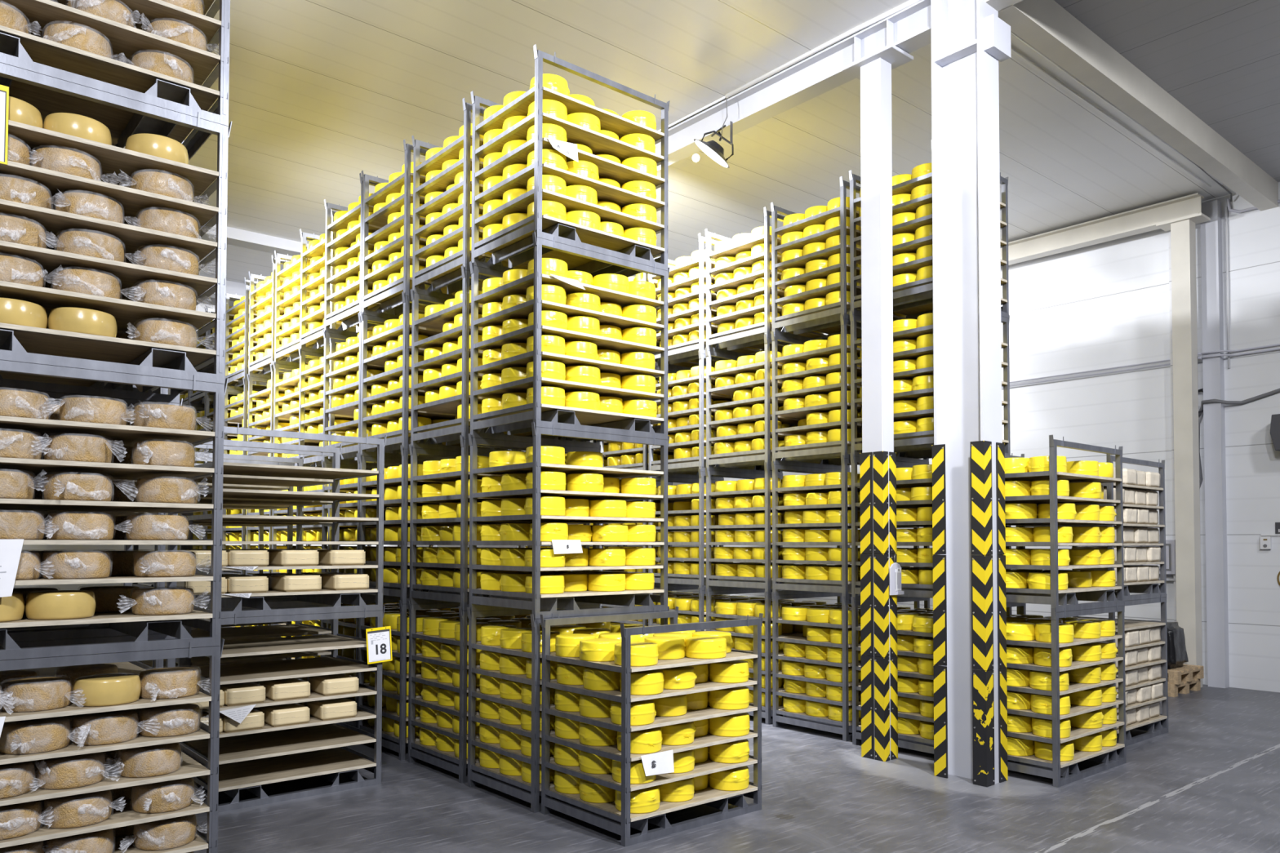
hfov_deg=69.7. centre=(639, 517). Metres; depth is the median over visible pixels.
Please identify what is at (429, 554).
cheese
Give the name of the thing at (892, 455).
guard
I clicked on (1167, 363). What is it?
conduit
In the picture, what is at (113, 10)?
cheese
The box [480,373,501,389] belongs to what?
cheese
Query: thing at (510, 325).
cheese
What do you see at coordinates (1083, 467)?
cheese
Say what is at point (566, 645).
cheese
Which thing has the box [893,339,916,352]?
cheese
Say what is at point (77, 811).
cheese
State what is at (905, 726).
cheese
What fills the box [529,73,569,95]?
cheese
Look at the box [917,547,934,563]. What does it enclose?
cheese
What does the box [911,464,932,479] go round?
cheese
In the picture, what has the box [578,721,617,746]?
cheese
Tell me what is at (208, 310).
rack
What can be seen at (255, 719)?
cheese block
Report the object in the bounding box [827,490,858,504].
cheese
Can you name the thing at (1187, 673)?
wooden pallet
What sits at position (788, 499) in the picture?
cheese
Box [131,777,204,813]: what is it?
cheese
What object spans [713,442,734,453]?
cheese
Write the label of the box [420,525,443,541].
cheese
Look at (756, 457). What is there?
rack
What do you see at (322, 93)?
ceiling
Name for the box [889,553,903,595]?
thermometer
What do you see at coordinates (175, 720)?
cheese
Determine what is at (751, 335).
rack
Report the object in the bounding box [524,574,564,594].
cheese
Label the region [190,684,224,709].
cheese block
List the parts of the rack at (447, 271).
post, rail, rail, rail, post, rail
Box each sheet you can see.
[0,539,23,597]
[0,716,5,736]
[219,704,256,724]
[222,566,257,570]
[223,593,251,598]
[547,137,577,161]
[551,274,585,289]
[551,539,582,554]
[640,750,674,776]
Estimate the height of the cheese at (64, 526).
0.124 m
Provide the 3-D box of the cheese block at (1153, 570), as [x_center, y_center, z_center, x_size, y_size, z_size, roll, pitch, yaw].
[4.615,0.518,8.593,0.261,0.142,0.370,2,-2,-41]
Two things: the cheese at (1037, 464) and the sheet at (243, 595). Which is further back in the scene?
the cheese at (1037, 464)
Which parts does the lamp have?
sensor bulb, mounting arm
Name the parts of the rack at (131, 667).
rack frame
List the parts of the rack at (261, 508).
post, rail, post, rail, post, post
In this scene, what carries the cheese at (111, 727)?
on the rack at (192, 765)
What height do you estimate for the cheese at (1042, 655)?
0.129 m
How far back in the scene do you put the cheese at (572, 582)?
6.36 m
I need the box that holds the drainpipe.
[1200,200,1229,688]
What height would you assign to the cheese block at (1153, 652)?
0.142 m
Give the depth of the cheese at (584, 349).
6.29 m
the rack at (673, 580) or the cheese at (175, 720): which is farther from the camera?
the rack at (673, 580)
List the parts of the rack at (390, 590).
post, rail, rail, rail, post, rail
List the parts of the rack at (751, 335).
post, rail, rail, rail, post, rail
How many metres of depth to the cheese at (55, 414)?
4.27 m
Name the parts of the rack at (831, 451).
post, rail, rail, rail, post, rail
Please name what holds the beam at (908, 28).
on the column at (873, 70)
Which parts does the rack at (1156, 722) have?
post, post, rail, rail, post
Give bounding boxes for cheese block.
[176,577,226,595]
[177,550,227,567]
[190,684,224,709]
[200,710,222,733]
[219,681,265,706]
[219,708,264,733]
[222,573,248,575]
[222,575,268,593]
[226,549,254,550]
[226,550,268,566]
[252,573,300,590]
[254,549,291,551]
[257,677,310,701]
[257,702,309,727]
[267,550,318,566]
[269,573,321,591]
[296,676,307,681]
[297,549,342,550]
[300,572,342,575]
[305,697,356,720]
[307,673,358,696]
[316,550,365,565]
[320,573,368,590]
[1071,546,1124,563]
[1071,567,1125,583]
[1103,487,1124,502]
[1106,526,1124,542]
[1106,631,1125,648]
[1113,466,1115,483]
[1114,546,1137,562]
[1115,546,1147,562]
[1115,652,1125,668]
[1115,671,1126,688]
[1115,690,1128,709]
[1116,711,1127,729]
[1122,468,1137,484]
[1123,488,1135,504]
[1123,507,1137,524]
[1123,527,1134,543]
[1124,564,1149,582]
[1124,565,1137,582]
[1124,629,1139,647]
[1124,648,1137,666]
[1124,668,1138,686]
[1125,707,1136,724]
[1126,688,1137,705]
[1127,564,1159,581]
[1128,546,1160,561]
[1133,488,1146,505]
[1133,527,1148,543]
[1135,470,1146,486]
[1135,684,1151,702]
[1135,704,1150,722]
[1136,508,1149,524]
[1136,647,1148,663]
[1137,627,1151,644]
[1137,666,1148,683]
[1144,471,1160,487]
[1145,490,1158,506]
[1146,528,1159,543]
[1146,644,1161,662]
[1146,663,1161,680]
[1147,509,1158,524]
[1149,626,1160,643]
[1149,701,1159,718]
[1150,681,1163,699]
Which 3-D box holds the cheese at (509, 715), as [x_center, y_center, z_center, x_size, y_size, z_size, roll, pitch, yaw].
[-0.845,1.359,6.397,0.270,0.125,0.267,-1,-2,41]
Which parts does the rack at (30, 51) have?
rail, rail, post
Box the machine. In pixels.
[1124,618,1188,669]
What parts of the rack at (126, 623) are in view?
rail, rail, rail, rail, post, rail, post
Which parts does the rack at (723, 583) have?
post, rail, rail, rail, post, post, rail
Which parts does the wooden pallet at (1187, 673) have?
board, board, board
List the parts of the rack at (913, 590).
post, rail, rail, post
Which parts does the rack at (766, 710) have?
post, rail, rail, post, post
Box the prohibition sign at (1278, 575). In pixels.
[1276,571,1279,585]
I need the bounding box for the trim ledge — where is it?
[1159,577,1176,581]
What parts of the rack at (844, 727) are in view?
post, rail, rail, rail, post, rail, post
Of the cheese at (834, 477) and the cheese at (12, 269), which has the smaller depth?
the cheese at (12, 269)
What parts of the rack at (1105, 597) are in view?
rail, post, rail, post, rail, rail, post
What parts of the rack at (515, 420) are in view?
post, rail, rail, rail, post, post, rail, rail, rail, post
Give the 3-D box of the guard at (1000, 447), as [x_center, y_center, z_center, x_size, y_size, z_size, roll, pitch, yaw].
[2.637,-0.135,6.829,0.112,0.826,0.112,2,-2,-40]
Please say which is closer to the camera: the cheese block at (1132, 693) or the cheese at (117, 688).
the cheese at (117, 688)
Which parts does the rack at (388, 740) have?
post, rail, rail, post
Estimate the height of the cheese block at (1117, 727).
0.142 m
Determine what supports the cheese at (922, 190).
on the rack at (913, 300)
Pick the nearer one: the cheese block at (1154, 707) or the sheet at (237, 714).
the sheet at (237, 714)
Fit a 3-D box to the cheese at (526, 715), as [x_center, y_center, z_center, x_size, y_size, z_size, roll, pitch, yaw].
[-0.668,1.354,6.198,0.268,0.123,0.278,0,-2,10]
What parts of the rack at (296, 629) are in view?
post, post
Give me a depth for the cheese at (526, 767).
6.08 m
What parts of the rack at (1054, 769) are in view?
rail, post, rail, post, rail, rail, post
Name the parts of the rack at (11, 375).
rack frame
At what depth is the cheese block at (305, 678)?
6.70 m
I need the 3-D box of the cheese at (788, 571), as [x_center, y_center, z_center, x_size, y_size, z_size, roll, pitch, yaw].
[1.496,0.525,8.799,0.272,0.129,0.275,-1,-2,25]
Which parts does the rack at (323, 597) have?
post, rail, rail, rail, rail, rail, post, rail, post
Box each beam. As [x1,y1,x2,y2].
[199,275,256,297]
[200,224,308,256]
[655,0,931,170]
[985,0,1022,11]
[998,0,1278,210]
[1000,192,1204,265]
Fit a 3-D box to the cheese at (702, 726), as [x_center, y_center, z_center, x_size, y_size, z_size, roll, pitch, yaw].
[0.316,1.353,6.011,0.275,0.120,0.293,-1,-2,25]
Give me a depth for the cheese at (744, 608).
9.21 m
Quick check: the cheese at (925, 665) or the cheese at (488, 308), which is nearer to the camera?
the cheese at (488, 308)
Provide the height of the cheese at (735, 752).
0.126 m
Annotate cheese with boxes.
[0,2,40,34]
[0,176,65,208]
[0,214,56,248]
[0,254,63,287]
[0,297,47,328]
[0,389,54,419]
[0,430,48,459]
[0,471,47,499]
[0,511,51,539]
[0,591,24,622]
[0,670,37,688]
[0,676,82,711]
[0,688,13,711]
[0,716,84,754]
[0,760,35,799]
[0,800,53,839]
[0,840,63,852]
[7,136,31,164]
[8,96,43,128]
[13,587,57,615]
[15,551,53,580]
[21,551,68,576]
[24,590,96,619]
[29,751,121,790]
[31,147,117,183]
[31,435,126,462]
[31,760,38,775]
[35,515,61,540]
[40,441,44,459]
[40,790,125,828]
[41,551,111,578]
[42,397,135,425]
[43,22,127,59]
[43,112,111,145]
[43,473,137,501]
[44,828,113,852]
[45,513,133,540]
[47,306,117,337]
[48,404,59,420]
[49,231,141,265]
[52,268,142,298]
[55,191,140,226]
[55,663,118,694]
[61,715,76,733]
[67,0,140,26]
[70,710,159,745]
[72,672,141,706]
[80,586,139,613]
[96,551,146,575]
[102,750,119,764]
[103,742,181,777]
[110,515,128,540]
[111,445,133,464]
[111,480,137,502]
[112,824,134,836]
[116,587,209,615]
[117,171,208,204]
[119,51,192,83]
[121,813,207,851]
[124,133,188,164]
[125,410,133,426]
[125,515,205,540]
[127,320,213,347]
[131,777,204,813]
[132,440,208,466]
[133,281,211,311]
[133,404,213,430]
[133,551,209,577]
[134,246,215,276]
[136,208,215,238]
[136,478,208,503]
[137,703,206,737]
[138,666,209,701]
[141,17,218,53]
[161,0,203,14]
[395,546,426,562]
[396,615,430,631]
[418,727,437,746]
[419,568,454,585]
[419,705,437,723]
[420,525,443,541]
[421,484,441,497]
[421,504,439,519]
[421,640,442,657]
[421,662,437,679]
[421,684,438,701]
[422,460,440,475]
[422,546,442,563]
[422,617,456,635]
[434,733,455,751]
[435,546,469,564]
[436,665,453,683]
[437,570,460,586]
[437,688,455,706]
[438,502,457,518]
[438,620,468,638]
[440,458,455,473]
[440,643,458,661]
[452,524,481,542]
[454,622,491,641]
[455,455,488,471]
[478,698,500,719]
[479,649,502,670]
[479,674,501,694]
[479,723,499,743]
[479,747,499,768]
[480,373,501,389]
[480,475,502,492]
[480,500,501,516]
[480,524,500,541]
[480,548,501,565]
[480,572,516,590]
[480,625,516,645]
[481,302,502,317]
[481,325,502,341]
[481,398,502,413]
[482,277,502,293]
[482,348,502,364]
[488,450,525,466]
[497,523,530,541]
[497,703,521,724]
[498,548,532,566]
[498,573,532,591]
[498,653,528,675]
[498,728,521,750]
[498,754,521,776]
[499,473,526,490]
[499,627,532,648]
[499,679,523,699]
[500,269,527,285]
[500,294,526,310]
[500,497,525,515]
[501,342,526,359]
[501,367,526,384]
[501,392,526,408]
[502,164,527,180]
[502,213,527,230]
[502,318,528,334]
[520,631,559,653]
[520,683,555,704]
[520,709,555,731]
[520,735,555,756]
[520,761,555,783]
[524,496,565,515]
[524,549,565,567]
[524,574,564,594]
[525,284,566,304]
[525,360,565,380]
[525,386,565,406]
[525,445,564,464]
[525,471,566,490]
[525,657,559,679]
[526,98,568,120]
[526,123,567,142]
[526,148,568,170]
[526,174,566,195]
[526,200,566,221]
[526,257,568,277]
[526,334,565,355]
[527,311,568,329]
[528,523,568,542]
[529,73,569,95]
[550,573,587,591]
[551,548,588,566]
[553,742,580,766]
[553,770,580,794]
[554,688,580,711]
[554,715,579,739]
[555,633,595,657]
[555,662,585,684]
[564,341,598,359]
[564,365,600,385]
[564,391,599,410]
[564,451,603,467]
[564,498,589,516]
[565,293,600,311]
[565,473,604,492]
[566,160,599,180]
[566,185,597,204]
[566,210,600,230]
[567,112,600,133]
[567,270,593,285]
[567,315,599,335]
[568,524,592,542]
[577,750,612,773]
[578,638,621,662]
[578,693,611,718]
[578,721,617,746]
[578,778,615,803]
[582,666,620,690]
[587,573,626,591]
[588,499,626,517]
[588,548,626,566]
[591,524,628,542]
[592,273,629,293]
[597,349,620,364]
[599,324,622,339]
[599,396,622,413]
[600,221,623,236]
[600,302,622,315]
[600,373,621,388]
[603,477,620,493]
[609,699,656,725]
[611,760,656,784]
[613,641,658,666]
[614,785,660,813]
[616,727,662,754]
[617,572,654,590]
[619,133,655,153]
[619,547,655,565]
[619,669,663,695]
[620,351,655,369]
[620,374,656,393]
[620,477,656,494]
[620,524,656,542]
[621,110,656,129]
[621,156,657,176]
[621,180,656,199]
[621,203,657,222]
[621,327,657,346]
[622,304,657,323]
[622,400,657,417]
[623,227,657,245]
[626,502,655,518]
[628,280,656,299]
[644,635,685,659]
[650,694,687,716]
[658,777,694,802]
[659,666,697,689]
[659,721,696,745]
[670,749,694,773]
[673,562,696,574]
[684,636,726,658]
[686,691,708,710]
[688,663,708,683]
[692,631,733,653]
[693,719,709,737]
[707,686,749,710]
[708,659,749,683]
[708,712,750,737]
[708,738,749,763]
[708,765,749,791]
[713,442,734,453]
[713,546,739,559]
[714,601,738,614]
[715,530,735,542]
[715,563,737,576]
[733,530,755,542]
[733,636,753,650]
[736,601,762,616]
[737,564,762,577]
[781,362,806,374]
[781,379,803,392]
[781,547,805,560]
[781,606,809,621]
[781,660,806,675]
[782,397,804,410]
[782,475,805,487]
[782,493,805,506]
[782,528,808,542]
[782,564,806,579]
[782,642,806,657]
[782,678,805,693]
[782,697,805,712]
[784,435,806,446]
[784,511,803,524]
[802,510,826,523]
[803,339,826,351]
[803,376,826,388]
[803,662,828,679]
[804,259,827,273]
[804,394,827,407]
[804,431,827,444]
[804,473,825,486]
[804,529,829,542]
[804,547,828,560]
[804,565,831,580]
[804,644,828,660]
[804,700,829,716]
[805,357,828,369]
[805,412,828,425]
[805,493,827,505]
[805,681,826,697]
[806,608,831,622]
[806,626,835,641]
[824,471,851,484]
[824,666,852,682]
[825,290,850,305]
[825,510,851,523]
[825,684,852,701]
[826,271,857,285]
[826,646,852,662]
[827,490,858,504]
[827,704,852,721]
[828,566,859,581]
[828,608,860,625]
[829,627,859,644]
[893,273,916,286]
[893,319,916,332]
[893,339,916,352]
[893,359,916,373]
[893,379,912,393]
[893,400,916,413]
[893,420,916,434]
[895,548,917,562]
[896,508,917,521]
[896,528,917,542]
[896,654,919,671]
[897,613,918,630]
[897,634,921,650]
[897,675,921,693]
[897,696,920,712]
[897,716,921,734]
[901,568,919,583]
[910,183,932,199]
[910,486,932,500]
[911,162,932,178]
[911,374,933,390]
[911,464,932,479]
[911,616,933,632]
[912,636,933,653]
[915,417,933,431]
[916,395,933,410]
[916,527,932,542]
[916,657,935,675]
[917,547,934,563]
[917,678,933,697]
[918,720,933,739]
[919,699,933,717]
[1003,548,1031,564]
[1004,457,1029,473]
[1004,480,1031,496]
[1004,503,1037,519]
[1005,527,1033,542]
[1005,571,1029,588]
[1006,622,1035,640]
[1006,644,1034,663]
[1006,667,1030,686]
[1007,690,1031,710]
[1007,713,1032,733]
[1007,736,1034,755]
[1026,455,1066,472]
[1026,572,1068,590]
[1029,670,1069,691]
[1030,480,1069,496]
[1030,549,1070,565]
[1030,693,1071,715]
[1031,717,1071,738]
[1032,526,1073,542]
[1033,646,1072,666]
[1034,741,1074,761]
[1035,622,1074,643]
[1037,503,1076,519]
[1057,570,1092,587]
[1063,620,1101,639]
[1064,643,1102,661]
[1064,665,1101,684]
[1065,687,1102,706]
[1066,460,1099,475]
[1067,710,1104,728]
[1068,549,1101,564]
[1069,482,1102,498]
[1070,733,1102,751]
[1071,526,1102,542]
[1075,504,1099,520]
[1079,618,1115,636]
[1080,569,1115,586]
[1090,640,1118,658]
[1094,526,1115,542]
[1095,684,1117,702]
[1097,662,1118,680]
[1097,728,1117,746]
[1098,549,1115,564]
[1098,706,1116,724]
[1099,506,1116,521]
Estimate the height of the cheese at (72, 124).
0.118 m
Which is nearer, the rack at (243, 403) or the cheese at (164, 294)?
the cheese at (164, 294)
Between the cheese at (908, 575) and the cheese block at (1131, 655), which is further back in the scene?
the cheese block at (1131, 655)
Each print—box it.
[226,708,248,719]
[234,566,253,569]
[369,633,386,661]
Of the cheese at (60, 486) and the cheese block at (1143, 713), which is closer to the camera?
the cheese at (60, 486)
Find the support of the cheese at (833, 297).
on the rack at (825, 319)
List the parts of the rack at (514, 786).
post, rail, rail, post, rail, rail, rail, post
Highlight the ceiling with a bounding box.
[183,0,1279,283]
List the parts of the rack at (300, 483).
post, rail, rail, rail, rail, post, post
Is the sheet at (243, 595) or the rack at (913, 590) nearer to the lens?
the sheet at (243, 595)
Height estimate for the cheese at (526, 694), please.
0.119 m
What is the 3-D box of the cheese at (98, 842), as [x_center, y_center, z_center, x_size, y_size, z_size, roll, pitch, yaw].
[-2.487,1.460,4.087,0.278,0.124,0.324,2,-2,-40]
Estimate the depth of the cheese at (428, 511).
7.23 m
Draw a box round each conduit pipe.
[657,0,920,131]
[1010,31,1223,184]
[1010,46,1211,187]
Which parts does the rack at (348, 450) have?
post, rail, rail, post, rail, rail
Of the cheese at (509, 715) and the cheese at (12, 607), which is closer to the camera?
the cheese at (12, 607)
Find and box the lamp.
[692,97,733,168]
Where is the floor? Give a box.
[193,684,1279,852]
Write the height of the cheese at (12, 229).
0.125 m
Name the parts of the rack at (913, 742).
post, rail, rail, post, post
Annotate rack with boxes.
[0,0,230,160]
[0,62,231,403]
[0,360,228,660]
[0,371,168,394]
[0,400,165,633]
[0,633,224,852]
[4,623,163,723]
[42,120,125,148]
[132,457,294,588]
[137,617,291,668]
[175,597,331,667]
[177,604,385,813]
[178,326,211,413]
[179,421,386,617]
[186,444,333,601]
[187,397,213,463]
[188,308,237,408]
[192,511,285,573]
[203,511,307,573]
[204,392,242,463]
[205,297,266,399]
[222,508,311,574]
[223,377,267,456]
[224,277,285,391]
[245,509,367,575]
[247,364,292,457]
[248,254,319,379]
[271,487,371,573]
[271,621,302,659]
[272,355,321,466]
[274,234,336,366]
[297,337,354,467]
[299,208,373,353]
[300,622,330,658]
[301,483,436,572]
[320,453,469,587]
[320,617,372,733]
[322,312,400,466]
[324,173,424,337]
[357,597,423,760]
[358,444,524,604]
[360,291,524,460]
[361,138,471,319]
[407,600,484,783]
[408,435,590,610]
[410,265,590,453]
[411,97,528,299]
[466,604,669,813]
[467,422,669,618]
[469,231,669,448]
[470,44,670,277]
[540,606,763,847]
[570,530,660,571]
[590,440,621,459]
[599,476,717,583]
[600,372,698,484]
[600,590,671,626]
[639,264,698,383]
[648,233,760,369]
[648,350,764,480]
[648,468,772,590]
[648,585,715,631]
[705,206,826,356]
[705,333,841,475]
[705,462,841,594]
[705,588,841,724]
[770,176,906,341]
[770,315,915,471]
[771,454,919,599]
[771,591,919,742]
[848,139,1008,320]
[848,292,1010,464]
[849,453,1011,599]
[850,596,1012,754]
[1004,435,1124,612]
[1005,601,1126,787]
[1015,453,1166,600]
[1016,594,1168,746]
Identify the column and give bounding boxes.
[842,43,913,759]
[930,0,1011,783]
[1155,212,1210,687]
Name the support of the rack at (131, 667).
on the floor
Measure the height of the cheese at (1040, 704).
0.127 m
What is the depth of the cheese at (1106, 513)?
7.24 m
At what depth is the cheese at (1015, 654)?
6.89 m
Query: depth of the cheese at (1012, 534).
6.91 m
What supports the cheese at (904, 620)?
on the rack at (913, 742)
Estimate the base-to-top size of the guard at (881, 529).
0.826 m
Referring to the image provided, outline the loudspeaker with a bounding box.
[1270,413,1279,451]
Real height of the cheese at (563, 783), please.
0.126 m
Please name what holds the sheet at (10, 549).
attached to the rack at (126, 623)
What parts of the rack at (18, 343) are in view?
rail, rail, rail, post, rail, post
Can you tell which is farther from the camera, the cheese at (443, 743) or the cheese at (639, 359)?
the cheese at (443, 743)
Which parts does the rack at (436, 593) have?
post, rail, rail, rail, post, rail, post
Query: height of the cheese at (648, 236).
0.123 m
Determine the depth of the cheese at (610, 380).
6.55 m
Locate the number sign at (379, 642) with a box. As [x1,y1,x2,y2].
[365,626,392,664]
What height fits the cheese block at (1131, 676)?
0.142 m
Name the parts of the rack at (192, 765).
rail, rail, post, post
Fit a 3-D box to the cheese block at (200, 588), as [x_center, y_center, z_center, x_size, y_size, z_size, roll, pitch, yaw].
[-2.895,0.448,6.047,0.250,0.109,0.348,2,-2,-40]
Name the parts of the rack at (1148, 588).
post, rail, rail, post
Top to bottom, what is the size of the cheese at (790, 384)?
0.128 m
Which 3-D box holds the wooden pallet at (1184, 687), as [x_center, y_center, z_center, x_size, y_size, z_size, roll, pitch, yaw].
[6.005,2.000,11.183,0.800,0.144,1.200,2,-2,-40]
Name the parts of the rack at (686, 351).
post, rail, rail, rail, post, rail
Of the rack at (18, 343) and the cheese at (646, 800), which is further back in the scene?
the cheese at (646, 800)
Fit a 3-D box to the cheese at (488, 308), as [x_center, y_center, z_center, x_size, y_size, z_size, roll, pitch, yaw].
[-1.008,-1.474,6.677,0.272,0.121,0.283,1,-2,-26]
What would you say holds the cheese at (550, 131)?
on the rack at (514, 242)
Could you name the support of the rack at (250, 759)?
on the floor
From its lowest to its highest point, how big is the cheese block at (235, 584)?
0.108 m
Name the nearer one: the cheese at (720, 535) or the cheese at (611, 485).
the cheese at (611, 485)
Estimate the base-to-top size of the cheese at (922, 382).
0.128 m
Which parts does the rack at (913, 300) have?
post, rail, rail, rail, post, rail, rail, post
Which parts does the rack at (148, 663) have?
post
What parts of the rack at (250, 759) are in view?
post, rail, rail, rail, rail, post, rail, post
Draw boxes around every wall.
[13,295,592,590]
[603,182,1279,692]
[1168,235,1176,622]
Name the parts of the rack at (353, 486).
post, rail, post, rail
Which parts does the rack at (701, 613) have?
post, rail, post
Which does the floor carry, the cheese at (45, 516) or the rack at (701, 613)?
the rack at (701, 613)
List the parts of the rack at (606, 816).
post, rail, rail, rail, post, post, rail, rail, rail, post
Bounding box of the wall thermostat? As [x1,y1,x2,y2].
[1259,533,1279,549]
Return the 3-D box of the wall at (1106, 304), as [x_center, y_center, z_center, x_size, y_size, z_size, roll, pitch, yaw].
[5.970,-0.907,12.832,0.100,6.050,21.600,2,-2,-40]
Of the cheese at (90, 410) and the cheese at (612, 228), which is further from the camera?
the cheese at (612, 228)
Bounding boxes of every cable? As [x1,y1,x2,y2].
[1172,146,1232,201]
[1198,388,1279,488]
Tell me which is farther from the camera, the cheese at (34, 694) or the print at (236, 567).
the print at (236, 567)
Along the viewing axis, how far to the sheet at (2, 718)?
3.79 m
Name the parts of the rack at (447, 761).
post, rail, rail, post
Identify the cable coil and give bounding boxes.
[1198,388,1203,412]
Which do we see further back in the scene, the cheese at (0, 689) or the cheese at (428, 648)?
the cheese at (428, 648)
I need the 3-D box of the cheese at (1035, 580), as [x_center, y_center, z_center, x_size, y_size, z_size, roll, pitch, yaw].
[3.026,0.474,6.833,0.284,0.123,0.275,-1,-2,30]
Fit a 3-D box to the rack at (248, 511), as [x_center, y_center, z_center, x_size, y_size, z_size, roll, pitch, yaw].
[-4.026,0.162,11.122,1.192,1.279,0.871,2,-2,-40]
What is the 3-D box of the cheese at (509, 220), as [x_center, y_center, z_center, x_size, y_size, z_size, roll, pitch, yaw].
[-0.837,-2.044,6.498,0.276,0.124,0.286,0,-2,5]
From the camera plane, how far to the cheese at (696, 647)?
5.79 m
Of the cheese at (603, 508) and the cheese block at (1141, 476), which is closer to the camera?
the cheese at (603, 508)
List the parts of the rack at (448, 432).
post, rail, rail, post, rail, rail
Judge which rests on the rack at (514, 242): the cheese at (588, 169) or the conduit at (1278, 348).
the cheese at (588, 169)
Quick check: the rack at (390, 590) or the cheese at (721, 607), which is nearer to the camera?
the rack at (390, 590)
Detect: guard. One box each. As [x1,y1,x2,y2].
[859,452,873,553]
[860,553,873,656]
[861,654,874,759]
[873,451,888,553]
[873,554,888,657]
[874,656,889,761]
[888,452,897,553]
[889,554,897,656]
[889,655,897,759]
[932,444,946,554]
[933,555,946,666]
[933,665,947,778]
[970,440,992,555]
[971,555,993,670]
[972,669,995,786]
[995,442,1005,555]
[996,555,1006,668]
[998,667,1008,782]
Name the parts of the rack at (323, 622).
post, post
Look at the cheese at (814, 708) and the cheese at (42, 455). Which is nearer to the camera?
the cheese at (42, 455)
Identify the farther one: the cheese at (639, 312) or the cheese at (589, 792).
the cheese at (639, 312)
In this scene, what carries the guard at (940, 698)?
attached to the column at (969, 37)
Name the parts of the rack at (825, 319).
post, rail, rail, rail, post, rail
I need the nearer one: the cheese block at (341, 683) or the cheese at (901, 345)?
the cheese block at (341, 683)
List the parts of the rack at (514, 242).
post, rail, rail, rail, post, rail, rail, rail, post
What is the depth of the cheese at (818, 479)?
8.52 m
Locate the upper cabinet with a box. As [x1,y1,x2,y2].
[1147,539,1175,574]
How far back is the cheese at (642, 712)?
5.41 m
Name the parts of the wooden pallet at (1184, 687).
board, board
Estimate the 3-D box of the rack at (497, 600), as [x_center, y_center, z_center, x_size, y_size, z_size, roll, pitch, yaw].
[-0.512,0.040,6.676,1.192,1.279,0.868,2,-2,-40]
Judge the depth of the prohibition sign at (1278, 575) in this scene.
10.84 m
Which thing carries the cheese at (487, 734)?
on the rack at (514, 786)
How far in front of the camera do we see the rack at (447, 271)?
7.17 m
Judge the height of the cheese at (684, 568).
0.127 m
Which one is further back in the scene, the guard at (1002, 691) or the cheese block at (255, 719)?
the guard at (1002, 691)
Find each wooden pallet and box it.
[1167,664,1204,684]
[1167,675,1200,697]
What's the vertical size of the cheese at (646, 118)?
0.126 m
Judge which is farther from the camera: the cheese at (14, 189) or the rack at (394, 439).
the rack at (394, 439)
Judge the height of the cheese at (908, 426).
0.121 m
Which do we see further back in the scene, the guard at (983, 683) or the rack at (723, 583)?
the rack at (723, 583)
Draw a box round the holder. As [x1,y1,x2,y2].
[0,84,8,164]
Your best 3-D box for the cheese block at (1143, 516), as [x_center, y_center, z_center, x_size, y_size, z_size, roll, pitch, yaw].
[4.427,-0.004,8.425,0.259,0.142,0.367,1,-2,-39]
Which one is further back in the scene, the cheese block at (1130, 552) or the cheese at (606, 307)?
the cheese block at (1130, 552)
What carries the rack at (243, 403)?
on the rack at (243, 529)
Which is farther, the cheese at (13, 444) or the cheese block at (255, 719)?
the cheese block at (255, 719)
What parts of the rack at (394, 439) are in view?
post, rail, rail, post, rail, rail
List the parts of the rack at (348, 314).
post, rail, rail, rail, post, rail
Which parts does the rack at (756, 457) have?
post, rail, rail, rail, post, rail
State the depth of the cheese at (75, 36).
4.05 m
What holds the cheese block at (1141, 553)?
on the rack at (1148, 588)
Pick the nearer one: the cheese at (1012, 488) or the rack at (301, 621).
the cheese at (1012, 488)
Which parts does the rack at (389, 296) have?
post, rail, rail, rail, post, rail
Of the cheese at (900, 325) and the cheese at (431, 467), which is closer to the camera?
the cheese at (431, 467)
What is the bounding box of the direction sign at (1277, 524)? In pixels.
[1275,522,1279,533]
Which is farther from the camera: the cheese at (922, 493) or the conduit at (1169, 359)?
the conduit at (1169, 359)
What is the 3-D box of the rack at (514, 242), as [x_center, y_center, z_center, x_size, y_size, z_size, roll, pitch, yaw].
[-0.506,-2.459,6.746,1.192,1.279,0.870,2,-2,-40]
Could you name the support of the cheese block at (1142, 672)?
on the rack at (1156, 722)
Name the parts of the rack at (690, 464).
post, rail, rail, rail, post, rail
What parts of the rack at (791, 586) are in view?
post, rail, rail, rail, post, rail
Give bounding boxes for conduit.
[1001,363,1170,387]
[1009,359,1170,382]
[1197,343,1279,355]
[1197,347,1279,359]
[1225,206,1230,368]
[1226,198,1279,213]
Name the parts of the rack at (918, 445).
post, rail, rail, rail, post, post, rail, post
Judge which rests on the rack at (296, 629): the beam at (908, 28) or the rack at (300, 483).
the rack at (300, 483)
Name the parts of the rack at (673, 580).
post, rail, rail, rail, post, rail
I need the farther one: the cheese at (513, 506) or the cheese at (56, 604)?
the cheese at (513, 506)
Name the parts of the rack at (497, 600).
post, rail, rail, rail, post, post, rail, rail, rail, post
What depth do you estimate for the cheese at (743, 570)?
9.21 m
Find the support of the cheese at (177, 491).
on the rack at (126, 623)
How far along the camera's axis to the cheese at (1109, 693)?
7.21 m
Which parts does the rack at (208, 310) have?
rack frame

